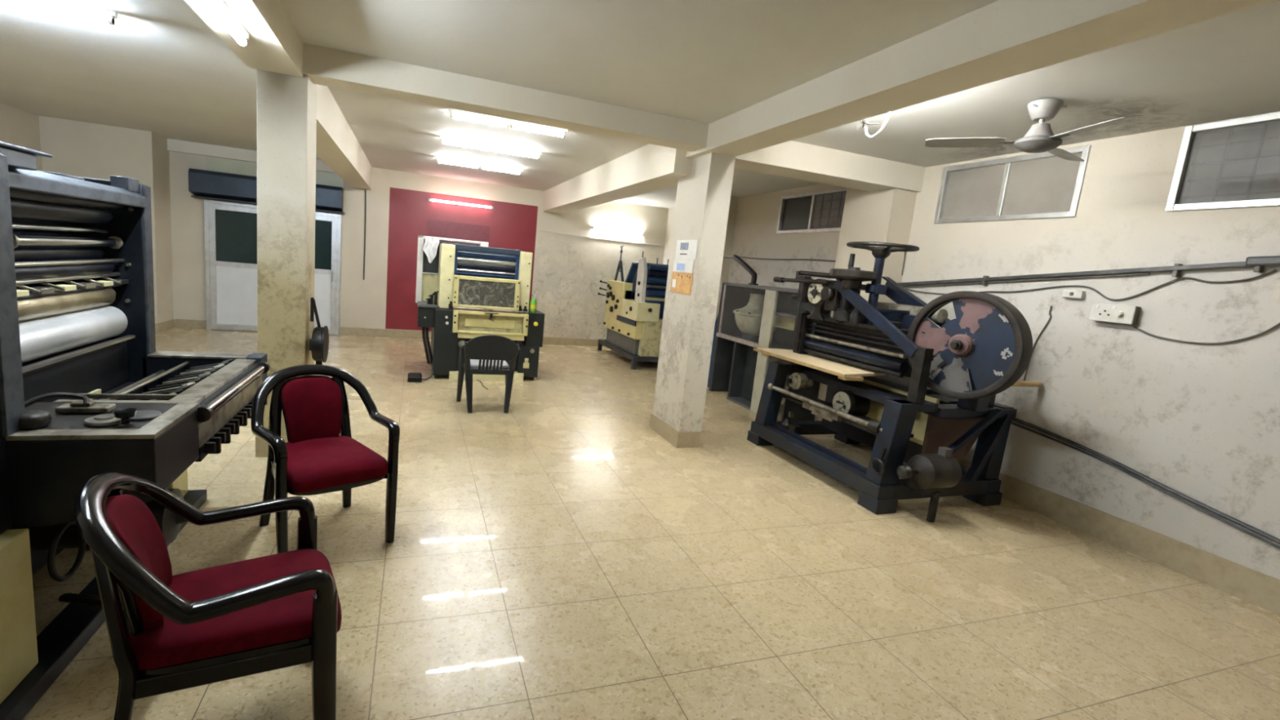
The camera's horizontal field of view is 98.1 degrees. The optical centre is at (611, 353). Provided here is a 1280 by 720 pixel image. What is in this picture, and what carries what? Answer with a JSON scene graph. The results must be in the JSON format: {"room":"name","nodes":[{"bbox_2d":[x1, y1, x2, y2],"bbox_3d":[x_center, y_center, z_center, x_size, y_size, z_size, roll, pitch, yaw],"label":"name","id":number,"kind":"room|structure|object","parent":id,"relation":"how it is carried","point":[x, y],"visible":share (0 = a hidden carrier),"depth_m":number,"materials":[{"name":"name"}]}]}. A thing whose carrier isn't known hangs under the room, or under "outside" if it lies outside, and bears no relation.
{"room":"print shop","nodes":[
{"label":"print shop","id":0,"kind":"room"},
{"bbox_2d":[0,102,42,171],"bbox_3d":[-6.230,-0.788,2.355,0.200,2.977,13.504,2,9,-20],"label":"wall","id":1,"kind":"structure","parent":0,"point":[18,127],"depth_m":7.35,"materials":[{"name":"beige paint"}]},
{"bbox_2d":[39,115,173,323],"bbox_3d":[-7.566,-1.858,8.411,1.280,2.977,0.604,2,9,-20],"label":"wall","id":2,"kind":"structure","parent":0,"point":[77,148],"depth_m":8.07,"materials":[{"name":"beige paint"}]},
{"bbox_2d":[255,69,316,457],"bbox_3d":[-2.450,-0.714,4.200,0.334,2.977,0.414,2,9,-20],"label":"pillar","id":3,"kind":"structure","parent":0,"point":[286,104],"depth_m":4.00,"materials":[{"name":"paint"}]},
{"bbox_2d":[309,297,328,364],"bbox_3d":[-2.267,-0.165,4.295,0.111,0.533,0.298,2,9,-20],"label":"wall fitting","id":4,"kind":"object","parent":3,"relation":"attached to","point":[319,341],"visible":0.94,"depth_m":4.24,"materials":[{"name":"black metal"}]},
{"bbox_2d":[168,151,668,339],"bbox_3d":[-3.544,-1.763,10.269,10.106,2.977,0.200,2,9,-20],"label":"wall","id":5,"kind":"structure","parent":0,"point":[362,302],"depth_m":10.29,"materials":[{"name":"beige paint"}]},
{"bbox_2d":[188,168,345,214],"bbox_3d":[-5.606,-2.652,9.142,2.200,0.435,0.239,2,9,-20],"label":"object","id":6,"kind":"object","parent":5,"relation":"attached to","point":[202,184],"visible":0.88,"depth_m":8.90,"materials":[{"name":"blue metal"}]},
{"bbox_2d":[204,199,342,335],"bbox_3d":[-5.705,-1.401,9.420,1.995,2.120,0.100,2,9,-20],"label":"door","id":7,"kind":"structure","parent":5,"relation":"in","point":[230,228],"depth_m":9.28,"materials":[{"name":"metal"}]},
{"bbox_2d":[205,156,343,188],"bbox_3d":[-5.548,-2.991,9.217,1.995,0.220,0.020,2,9,-20],"label":"trim","id":8,"kind":"structure","parent":5,"relation":"attached to","point":[212,164],"depth_m":9.05,"materials":[{"name":"beige paint"}]},
{"bbox_2d":[363,189,366,279],"bbox_3d":[-4.357,-2.087,9.801,0.035,1.562,0.025,2,9,-20],"label":"conduit","id":9,"kind":"object","parent":5,"relation":"attached to","point":[365,189],"visible":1,"depth_m":9.79,"materials":[{"name":"plastic"}]},
{"bbox_2d":[155,319,604,346],"bbox_3d":[-3.631,-0.304,10.074,9.892,0.150,0.618,2,9,-20],"label":"baseboard","id":10,"kind":"structure","parent":5,"relation":"attached to","point":[179,323],"depth_m":10.15,"materials":[{"name":"beige tile"}]},
{"bbox_2d":[427,219,489,331],"bbox_3d":[-2.910,-1.412,10.433,1.105,2.044,0.030,2,9,-20],"label":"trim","id":11,"kind":"structure","parent":5,"relation":"attached to","point":[439,228],"depth_m":10.29,"materials":[{"name":"paint"}]},
{"bbox_2d":[428,198,493,208],"bbox_3d":[-2.757,-2.752,10.207,1.160,0.045,0.079,2,9,-20],"label":"tube light","id":12,"kind":"object","parent":5,"relation":"attached to","point":[429,199],"visible":1,"depth_m":10.18,"materials":[{"name":"white glass"}]},
{"bbox_2d":[385,186,537,330],"bbox_3d":[-2.817,-1.664,10.542,2.655,2.524,0.200,2,9,-20],"label":"wall panel","id":13,"kind":"object","parent":5,"relation":"attached to","point":[513,226],"depth_m":10.19,"materials":[{"name":"paint"}]},
{"bbox_2d":[537,229,661,245],"bbox_3d":[-0.199,-2.335,11.211,2.648,0.051,0.017,2,9,-20],"label":"cable","id":14,"kind":"object","parent":5,"relation":"attached to","point":[537,229],"visible":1,"depth_m":11.18,"materials":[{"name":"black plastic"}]},
{"bbox_2d":[591,226,643,235],"bbox_3d":[0.133,-2.493,11.265,1.120,0.045,0.084,2,9,-20],"label":"tube light","id":15,"kind":"object","parent":5,"relation":"attached to","point":[592,227],"visible":1,"depth_m":11.22,"materials":[{"name":"white glass"}]},
{"bbox_2d":[0,0,1279,208],"bbox_3d":[-1.330,-2.121,3.817,10.506,0.120,13.504,2,9,-20],"label":"ceiling","id":16,"kind":"structure","parent":0,"point":[161,69],"depth_m":3.75,"materials":[{"name":"paint"}]},
{"bbox_2d":[0,0,118,25],"bbox_3d":[-3.758,-2.183,3.384,1.200,0.082,0.045,2,9,-20],"label":"tube light","id":17,"kind":"object","parent":16,"relation":"attached to","point":[57,6],"visible":1,"depth_m":3.49,"materials":[{"name":"white glass"}]},
{"bbox_2d":[185,0,303,77],"bbox_3d":[-1.177,-1.433,0.614,0.330,0.225,6.810,2,9,-20],"label":"beam","id":18,"kind":"structure","parent":16,"relation":"attached to","point":[274,45],"depth_m":3.21,"materials":[{"name":"paint"}]},
{"bbox_2d":[201,0,248,47],"bbox_3d":[-1.852,-1.641,2.539,0.045,0.082,1.200,2,9,-20],"label":"tube light","id":19,"kind":"object","parent":18,"relation":"attached to","point":[219,8],"visible":1,"depth_m":2.79,"materials":[{"name":"white glass"}]},
{"bbox_2d":[167,138,335,173],"bbox_3d":[-5.697,-3.210,9.102,2.600,0.177,0.060,2,9,-20],"label":"beam","id":20,"kind":"structure","parent":16,"relation":"attached to","point":[175,145],"depth_m":8.86,"materials":[{"name":"paint"}]},
{"bbox_2d":[315,84,372,189],"bbox_3d":[-3.378,-2.543,6.895,0.330,0.377,5.904,2,9,-20],"label":"beam","id":21,"kind":"structure","parent":16,"relation":"attached to","point":[337,146],"depth_m":6.11,"materials":[{"name":"paint"}]},
{"bbox_2d":[435,155,522,174],"bbox_3d":[-1.924,-2.747,8.127,1.240,0.079,0.045,2,9,-20],"label":"tube light","id":22,"kind":"object","parent":16,"relation":"attached to","point":[439,158],"visible":1,"depth_m":8.10,"materials":[{"name":"white glass"}]},
{"bbox_2d":[440,135,541,158],"bbox_3d":[-1.442,-2.478,6.689,1.200,0.079,0.045,2,9,-20],"label":"tube light","id":23,"kind":"object","parent":16,"relation":"attached to","point":[443,139],"visible":1,"depth_m":6.67,"materials":[{"name":"white glass"}]},
{"bbox_2d":[302,43,708,151],"bbox_3d":[-0.823,-2.007,4.428,3.460,0.195,0.250,2,9,-20],"label":"beam","id":24,"kind":"structure","parent":16,"relation":"attached to","point":[325,66],"depth_m":4.30,"materials":[{"name":"paint"}]},
{"bbox_2d":[448,107,568,137],"bbox_3d":[-0.987,-2.232,5.389,1.150,0.079,0.045,2,9,-20],"label":"tube light","id":25,"kind":"object","parent":16,"relation":"attached to","point":[507,121],"visible":1,"depth_m":5.36,"materials":[{"name":"white glass"}]},
{"bbox_2d":[542,143,692,213],"bbox_3d":[-0.174,-2.415,8.040,0.380,0.377,5.904,2,9,-20],"label":"beam","id":26,"kind":"structure","parent":16,"relation":"attached to","point":[648,168],"depth_m":6.70,"materials":[{"name":"paint"}]},
{"bbox_2d":[733,140,925,192],"bbox_3d":[2.121,-1.877,5.558,2.223,0.245,0.390,2,9,-20],"label":"beam","id":27,"kind":"structure","parent":16,"relation":"attached to","point":[791,159],"depth_m":5.42,"materials":[{"name":"paint"}]},
{"bbox_2d":[685,0,1275,158],"bbox_3d":[2.035,-1.336,1.966,0.313,0.225,7.200,2,9,-20],"label":"beam","id":28,"kind":"structure","parent":16,"relation":"attached to","point":[1000,39],"depth_m":2.67,"materials":[{"name":"paint"}]},
{"bbox_2d":[861,111,891,137],"bbox_3d":[1.692,-1.491,3.618,0.135,0.144,0.186,2,9,-20],"label":"loop","id":29,"kind":"object","parent":28,"relation":"hanging from","point":[863,122],"visible":1,"depth_m":3.61,"materials":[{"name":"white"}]},
{"bbox_2d":[924,98,1142,161],"bbox_3d":[2.887,-1.460,3.574,1.136,0.312,1.122,2,9,-20],"label":"ceiling fan","id":30,"kind":"object","parent":16,"relation":"hanging from","point":[1040,138],"visible":1,"depth_m":3.58,"materials":[{"name":"white metal"}]},
{"bbox_2d":[22,328,1279,719],"bbox_3d":[-1.620,0.916,4.290,10.506,0.100,13.504,2,9,-20],"label":"floor","id":31,"kind":"structure","parent":0,"point":[554,556],"depth_m":3.04,"materials":[{"name":"beige tile"}]},
{"bbox_2d":[0,142,270,719],"bbox_3d":[-2.535,0.146,2.178,1.657,1.889,2.314,2,9,-20],"label":"press","id":32,"kind":"object","parent":31,"relation":"on","point":[86,392],"visible":0.8,"depth_m":2.33,"materials":[{"name":"black metal"}]},
{"bbox_2d":[24,402,177,429],"bbox_3d":[-2.041,0.243,2.115,0.543,0.014,0.380,2,9,-20],"label":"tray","id":33,"kind":"object","parent":32,"relation":"on","point":[147,414],"depth_m":2.12,"materials":[{"name":"black metal"}]},
{"bbox_2d":[84,409,161,426],"bbox_3d":[-1.856,0.238,2.118,0.122,0.022,0.232,9,9,22],"label":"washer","id":34,"kind":"object","parent":32,"relation":"in","point":[104,417],"depth_m":2.07,"materials":[{"name":"metal"}]},
{"bbox_2d":[73,471,342,719],"bbox_3d":[-1.258,0.821,1.800,0.658,0.926,0.662,0,11,-34],"label":"armchair","id":35,"kind":"object","parent":31,"relation":"on","point":[205,626],"visible":1,"depth_m":1.64,"materials":[{"name":"red fabric"}]},
{"bbox_2d":[250,364,399,553],"bbox_3d":[-1.609,0.579,3.109,0.668,0.935,0.665,-3,12,-44],"label":"armchair","id":36,"kind":"object","parent":31,"relation":"on","point":[314,459],"visible":0.98,"depth_m":3.10,"materials":[{"name":"red fabric"}]},
{"bbox_2d":[407,371,433,382],"bbox_3d":[-2.426,0.297,7.072,0.318,0.113,0.185,2,9,-20],"label":"switch","id":37,"kind":"object","parent":31,"relation":"on","point":[412,376],"visible":1,"depth_m":7.00,"materials":[{"name":"black plastic"}]},
{"bbox_2d":[415,235,544,381],"bbox_3d":[-1.887,-0.649,7.851,1.673,1.837,1.324,2,9,-20],"label":"press","id":38,"kind":"object","parent":31,"relation":"on","point":[470,277],"visible":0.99,"depth_m":7.36,"materials":[{"name":"beige metal"}]},
{"bbox_2d":[422,236,439,262],"bbox_3d":[-2.425,-1.389,7.462,0.203,0.346,0.034,2,9,-20],"label":"rag","id":39,"kind":"object","parent":38,"relation":"hanging from","point":[431,244],"visible":1,"depth_m":7.45,"materials":[{"name":"white fabric"}]},
{"bbox_2d":[529,293,537,312],"bbox_3d":[-1.071,-0.691,7.622,0.095,0.248,0.109,2,9,-20],"label":"spray bottle","id":40,"kind":"object","parent":38,"relation":"on","point":[533,304],"visible":1,"depth_m":7.59,"materials":[{"name":"green plastic"}]},
{"bbox_2d":[456,334,519,413],"bbox_3d":[-1.362,0.180,6.111,0.652,0.846,0.529,2,9,-20],"label":"plastic chair","id":41,"kind":"object","parent":31,"relation":"on","point":[487,354],"visible":1,"depth_m":5.88,"materials":[{"name":"black plastic"}]},
{"bbox_2d":[597,245,668,369],"bbox_3d":[0.641,-0.898,10.250,1.343,2.070,1.961,2,9,-20],"label":"press","id":42,"kind":"object","parent":31,"relation":"on","point":[634,309],"visible":0.75,"depth_m":9.47,"materials":[{"name":"beige metal"}]},
{"bbox_2d":[706,315,718,387],"bbox_3d":[1.650,-0.173,8.598,0.405,1.338,0.666,2,9,-20],"label":"sheet","id":43,"kind":"object","parent":31,"relation":"on","point":[716,321],"visible":0.03,"depth_m":8.61,"materials":[{"name":"blue metal"}]},
{"bbox_2d":[709,254,831,421],"bbox_3d":[2.033,-0.353,7.726,0.737,2.032,2.555,2,9,-20],"label":"tall cabinet","id":44,"kind":"object","parent":31,"relation":"on","point":[752,315],"visible":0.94,"depth_m":7.63,"materials":[{"name":"grey metal"}]},
{"bbox_2d":[735,336,791,349],"bbox_3d":[2.174,-0.096,7.403,0.669,0.016,1.703,2,9,-20],"label":"shelf","id":45,"kind":"object","parent":44,"relation":"attached to","point":[775,344],"depth_m":7.61,"materials":[{"name":"grey metal"}]},
{"bbox_2d":[746,241,1043,522],"bbox_3d":[2.571,0.099,5.010,1.521,2.075,2.436,2,9,-20],"label":"machine","id":46,"kind":"object","parent":31,"relation":"on","point":[864,353],"visible":1,"depth_m":4.57,"materials":[{"name":"blue paint"}]},
{"bbox_2d":[779,393,914,437],"bbox_3d":[2.072,0.542,5.056,0.310,0.027,1.352,2,9,-20],"label":"roller","id":47,"kind":"object","parent":46,"relation":"attached to","point":[861,415],"depth_m":4.99,"materials":[{"name":"silver metal"}]},
{"bbox_2d":[649,152,735,448],"bbox_3d":[0.776,-0.500,5.510,0.274,2.762,0.674,2,9,-20],"label":"pillar","id":48,"kind":"structure","parent":0,"point":[703,197],"depth_m":5.30,"materials":[{"name":"paint"}]},
{"bbox_2d":[670,271,693,295],"bbox_3d":[0.679,-0.688,5.419,0.004,0.202,0.450,2,9,-20],"label":"poster","id":49,"kind":"object","parent":48,"relation":"attached to","point":[681,282],"visible":1,"depth_m":5.40,"materials":[{"name":"orange paper"}]},
{"bbox_2d":[672,258,693,273],"bbox_3d":[0.694,-0.852,5.398,0.004,0.123,0.420,2,9,-20],"label":"leaflet","id":50,"kind":"object","parent":48,"relation":"attached to","point":[679,265],"visible":1,"depth_m":5.38,"materials":[{"name":"white paper"}]},
{"bbox_2d":[675,240,697,259],"bbox_3d":[0.719,-1.000,5.346,0.004,0.185,0.440,2,9,-20],"label":"notice","id":51,"kind":"object","parent":48,"relation":"attached to","point":[686,249],"visible":1,"depth_m":5.33,"materials":[{"name":"white paper"}]},
{"bbox_2d":[680,242,688,249],"bbox_3d":[0.706,-1.040,5.383,0.001,0.070,0.170,2,9,-20],"label":"picture","id":52,"kind":"object","parent":51,"relation":"attached to","point":[683,246],"depth_m":5.38},
{"bbox_2d":[715,195,738,320],"bbox_3d":[1.682,-1.142,9.493,0.346,2.977,0.550,2,9,-20],"label":"pilaster","id":53,"kind":"object","parent":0,"point":[734,200],"visible":0.07,"depth_m":9.16,"materials":[{"name":"beige paint"}]},
{"bbox_2d":[814,187,916,435],"bbox_3d":[2.828,-0.533,6.280,0.306,2.977,0.700,2,9,-20],"label":"pilaster","id":54,"kind":"object","parent":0,"point":[884,215],"visible":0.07,"depth_m":5.95,"materials":[{"name":"beige paint"}]},
{"bbox_2d":[901,251,906,275],"bbox_3d":[3.112,-0.963,5.916,0.015,0.257,0.036,13,12,41],"label":"cable","id":55,"kind":"object","parent":54,"relation":"attached to","point":[904,251],"visible":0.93,"depth_m":5.92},
{"bbox_2d":[662,111,1279,579],"bbox_3d":[3.280,-0.408,5.754,0.200,2.977,13.504,2,9,-20],"label":"wall","id":56,"kind":"structure","parent":0,"point":[1202,422],"depth_m":4.03,"materials":[{"name":"beige paint"}]},
{"bbox_2d":[738,256,835,262],"bbox_3d":[2.503,-1.296,7.695,0.016,0.058,2.748,2,9,-20],"label":"cable","id":57,"kind":"object","parent":56,"relation":"attached to","point":[739,256],"visible":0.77,"depth_m":7.60,"materials":[{"name":"black rubber"}]},
{"bbox_2d":[776,186,846,234],"bbox_3d":[2.721,-1.871,7.399,0.185,0.532,1.380,2,9,-20],"label":"window","id":58,"kind":"structure","parent":56,"relation":"in","point":[822,211],"depth_m":7.35,"materials":[{"name":"metal"}]},
{"bbox_2d":[933,144,1091,223],"bbox_3d":[3.513,-1.465,4.966,0.070,0.548,1.290,2,9,-20],"label":"window","id":59,"kind":"structure","parent":56,"relation":"in","point":[1046,184],"depth_m":4.88,"materials":[{"name":"metal"}]},
{"bbox_2d":[1022,306,1052,381],"bbox_3d":[3.550,-0.067,4.623,0.011,0.666,0.111,2,9,-20],"label":"cable","id":60,"kind":"object","parent":56,"relation":"attached to","point":[1050,317],"visible":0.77,"depth_m":4.61,"materials":[{"name":"black rubber"}]},
{"bbox_2d":[1062,289,1085,298],"bbox_3d":[3.642,-0.468,4.378,0.048,0.063,0.141,2,9,-20],"label":"junction box","id":61,"kind":"object","parent":56,"relation":"attached to","point":[1075,294],"visible":1,"depth_m":4.36,"materials":[{"name":"white plastic"}]},
{"bbox_2d":[897,255,1279,287],"bbox_3d":[3.628,-0.616,4.396,0.067,0.403,3.387,2,9,-20],"label":"conduit","id":62,"kind":"object","parent":56,"relation":"attached to","point":[1259,262],"visible":0.91,"depth_m":4.11,"materials":[{"name":"grey metal"}]},
{"bbox_2d":[905,269,1276,300],"bbox_3d":[3.562,-0.589,4.647,0.013,0.328,2.726,2,9,-20],"label":"cable","id":63,"kind":"object","parent":56,"relation":"attached to","point":[1273,270],"visible":0.88,"depth_m":4.01,"materials":[{"name":"black rubber"}]},
{"bbox_2d":[1088,302,1141,324],"bbox_3d":[3.704,-0.298,4.100,0.106,0.136,0.275,2,9,-20],"label":"board","id":64,"kind":"object","parent":56,"relation":"attached to","point":[1102,312],"visible":1,"depth_m":4.07,"materials":[{"name":"white plastic"}]},
{"bbox_2d":[955,458,1279,615],"bbox_3d":[3.051,0.953,5.924,0.014,0.205,13.090,2,9,-20],"label":"baseboard","id":65,"kind":"structure","parent":56,"relation":"attached to","point":[1260,589],"depth_m":3.87,"materials":[{"name":"beige tile"}]},
{"bbox_2d":[1010,422,1279,549],"bbox_3d":[3.775,0.947,3.880,0.018,0.369,2.147,2,9,-20],"label":"pipe","id":66,"kind":"object","parent":56,"relation":"attached to","point":[1012,423],"visible":0.93,"depth_m":3.84,"materials":[{"name":"grey metal"}]},
{"bbox_2d":[1011,417,1279,544],"bbox_3d":[3.767,0.899,3.897,0.031,0.392,2.203,2,9,-20],"label":"pipe","id":67,"kind":"object","parent":56,"relation":"attached to","point":[1204,506],"visible":0.92,"depth_m":3.83,"materials":[{"name":"grey metal"}]},
{"bbox_2d":[1133,322,1279,344],"bbox_3d":[3.947,-0.281,3.536,0.013,0.488,0.970,2,9,-20],"label":"cable","id":68,"kind":"object","parent":56,"relation":"attached to","point":[1277,324],"visible":1,"depth_m":3.61,"materials":[{"name":"black rubber"}]},
{"bbox_2d":[1164,111,1279,211],"bbox_3d":[4.202,-1.137,3.174,0.185,0.565,1.465,2,9,-20],"label":"window","id":69,"kind":"structure","parent":56,"relation":"in","point":[1235,162],"depth_m":3.58,"materials":[{"name":"metal"}]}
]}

